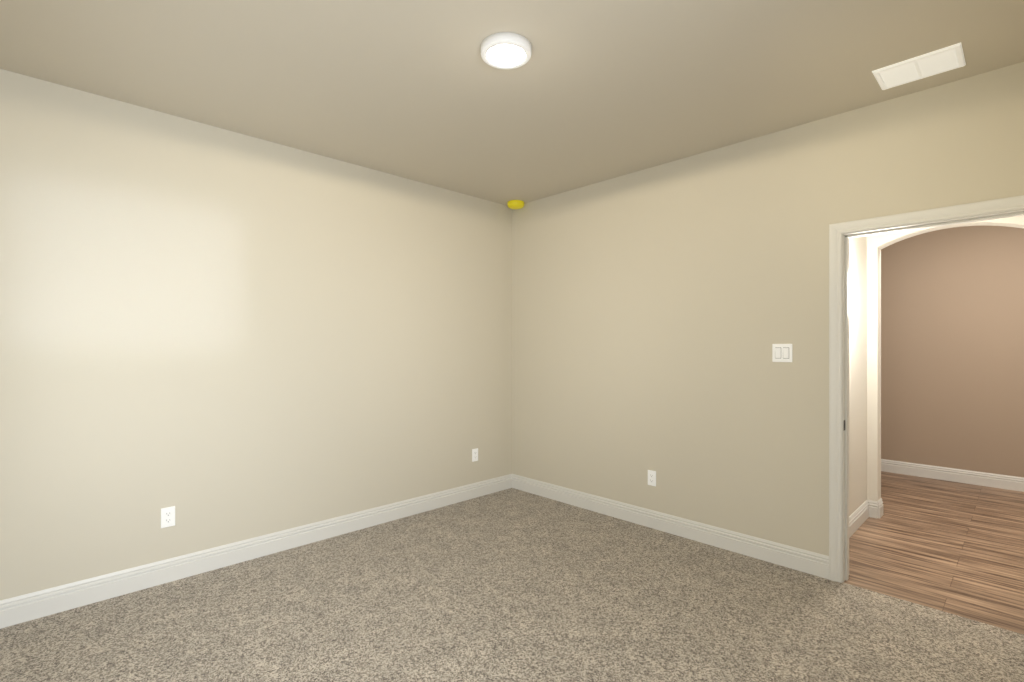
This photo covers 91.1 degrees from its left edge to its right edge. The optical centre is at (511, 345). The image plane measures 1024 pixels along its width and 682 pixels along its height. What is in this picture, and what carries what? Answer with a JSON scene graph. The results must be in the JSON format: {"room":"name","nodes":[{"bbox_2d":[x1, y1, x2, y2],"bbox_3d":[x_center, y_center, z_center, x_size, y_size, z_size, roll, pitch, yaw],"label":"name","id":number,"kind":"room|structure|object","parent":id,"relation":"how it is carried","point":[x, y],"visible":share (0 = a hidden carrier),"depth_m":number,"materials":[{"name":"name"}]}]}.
{"room":"empty bedroom","nodes":[
{"label":"empty bedroom","id":0,"kind":"room"},
{"bbox_2d":[0,69,511,599],"bbox_3d":[-1.373,0.010,3.668,3.980,2.740,0.140,0,0,-44],"label":"wall","id":1,"kind":"structure","parent":0,"point":[214,335],"depth_m":3.11,"materials":[{"name":"beige paint"}]},
{"bbox_2d":[161,506,174,527],"bbox_3d":[-2.013,1.002,2.939,0.070,0.115,0.008,0,0,-44],"label":"outlet","id":2,"kind":"object","parent":1,"relation":"attached to","point":[167,516],"visible":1,"depth_m":2.94,"materials":[{"name":"white plastic"}]},
{"bbox_2d":[0,474,511,628],"bbox_3d":[-1.308,1.314,3.622,3.670,0.132,0.016,0,0,-44],"label":"baseboard","id":3,"kind":"structure","parent":1,"relation":"attached to","point":[35,605],"depth_m":3.10,"materials":[{"name":"white paint"}]},
{"bbox_2d":[472,448,477,461],"bbox_3d":[-0.335,0.994,4.577,0.070,0.115,0.008,0,0,-44],"label":"outlet","id":4,"kind":"object","parent":1,"relation":"attached to","point":[474,454],"visible":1,"depth_m":4.57,"materials":[{"name":"white plastic"}]},
{"bbox_2d":[0,488,1023,681],"bbox_3d":[0.393,1.440,1.758,3.840,0.120,5.340,0,0,-44],"label":"floor","id":5,"kind":"structure","parent":0,"point":[511,585],"depth_m":2.52,"materials":[{"name":"beige carpet"}]},
{"bbox_2d":[0,0,1023,205],"bbox_3d":[1.649,-1.420,2.984,7.350,0.120,5.340,0,0,-44],"label":"ceiling","id":6,"kind":"structure","parent":0,"point":[589,92],"depth_m":2.46,"materials":[{"name":"beige paint"}]},
{"bbox_2d":[481,32,530,68],"bbox_3d":[-0.027,-1.340,2.292,0.232,0.040,0.232,0,0,-44],"label":"recessed light","id":7,"kind":"object","parent":6,"relation":"in","point":[505,50],"visible":1,"depth_m":2.25,"materials":[{"name":"white plastic"}]},
{"bbox_2d":[507,200,523,208],"bbox_3d":[0.036,-1.331,4.750,0.160,0.058,0.160,0,0,-44],"label":"cap","id":8,"kind":"object","parent":6,"relation":"attached to","point":[515,204],"visible":1,"depth_m":4.69,"materials":[{"name":"yellow plastic"}]},
{"bbox_2d":[872,42,965,89],"bbox_3d":[1.985,-1.354,2.453,0.250,0.011,0.330,0,0,-44],"label":"ceiling vent","id":9,"kind":"object","parent":6,"relation":"in","point":[945,59],"visible":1,"depth_m":2.43,"materials":[{"name":"white metal"}]},
{"bbox_2d":[512,62,1023,555],"bbox_3d":[1.866,0.010,3.098,0.140,2.740,5.200,0,0,-44],"label":"wall","id":10,"kind":"structure","parent":0,"point":[658,310],"depth_m":3.44,"materials":[{"name":"beige paint"}]},
{"bbox_2d":[648,470,655,485],"bbox_3d":[1.062,1.004,3.816,0.008,0.115,0.070,0,0,-44],"label":"outlet","id":11,"kind":"object","parent":10,"relation":"attached to","point":[651,478],"visible":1,"depth_m":3.81,"materials":[{"name":"white plastic"}]},
{"bbox_2d":[512,474,828,578],"bbox_3d":[0.947,1.314,3.928,0.016,0.132,2.669,0,0,-44],"label":"baseboard","id":12,"kind":"structure","parent":10,"relation":"attached to","point":[809,562],"depth_m":3.59,"materials":[{"name":"white paint"}]},
{"bbox_2d":[772,344,791,361],"bbox_3d":[1.700,0.044,3.159,0.012,0.115,0.116,0,0,-44],"label":"switch plate","id":13,"kind":"object","parent":10,"relation":"attached to","point":[781,352],"visible":1,"depth_m":3.16,"materials":[{"name":"white plastic"}]},
{"bbox_2d":[829,195,1023,582],"bbox_3d":[2.224,0.331,2.617,0.020,2.099,0.990,0,0,-44],"label":"door frame","id":14,"kind":"structure","parent":10,"relation":"attached to","point":[837,231],"depth_m":2.94,"materials":[{"name":"white paint"}]},
{"bbox_2d":[842,209,1023,581],"bbox_3d":[2.281,0.355,2.673,0.140,2.050,0.892,0,0,-44],"label":"liner","id":15,"kind":"object","parent":10,"relation":"attached to","point":[845,398],"visible":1,"depth_m":2.95,"materials":[{"name":"white paint"}]},
{"bbox_2d":[849,236,866,516],"bbox_3d":[2.354,0.010,3.658,1.340,2.740,0.140,0,0,-44],"label":"wall","id":16,"kind":"structure","parent":0,"point":[857,372],"depth_m":3.85,"materials":[{"name":"white paint"}]},
{"bbox_2d":[849,500,872,537],"bbox_3d":[2.413,1.314,3.597,1.340,0.132,0.030,0,0,-44],"label":"baseboard","id":17,"kind":"structure","parent":16,"relation":"attached to","point":[862,513],"depth_m":3.86,"materials":[{"name":"white paint"}]},
{"bbox_2d":[843,471,1023,633],"bbox_3d":[3.547,1.440,3.788,3.510,0.120,3.840,0,0,-44],"label":"floor","id":18,"kind":"structure","parent":0,"point":[954,548],"depth_m":3.40,"materials":[{"name":"laminate"}]},
{"bbox_2d":[867,215,1023,501],"bbox_3d":[3.400,0.010,3.645,0.140,2.740,3.840,0,0,-44],"label":"wall","id":19,"kind":"structure","parent":0,"point":[876,244],"depth_m":4.05,"materials":[{"name":"white paint"}]},
{"bbox_2d":[873,498,882,515],"bbox_3d":[2.630,1.314,4.545,0.016,0.132,1.196,0,0,-44],"label":"baseboard","id":20,"kind":"structure","parent":19,"relation":"attached to","point":[877,506],"depth_m":4.03,"materials":[{"name":"white paint"}]},
{"bbox_2d":[881,226,1023,477],"bbox_3d":[4.753,0.010,4.965,0.140,2.740,3.840,0,0,-44],"label":"wall","id":21,"kind":"structure","parent":0,"point":[952,347],"depth_m":5.11,"materials":[{"name":"beige paint"}]},
{"bbox_2d":[881,459,1023,491],"bbox_3d":[4.697,1.314,4.910,0.016,0.132,3.560,0,0,-44],"label":"baseboard","id":22,"kind":"structure","parent":21,"relation":"attached to","point":[913,469],"depth_m":5.10,"materials":[{"name":"white paint"}]}
]}

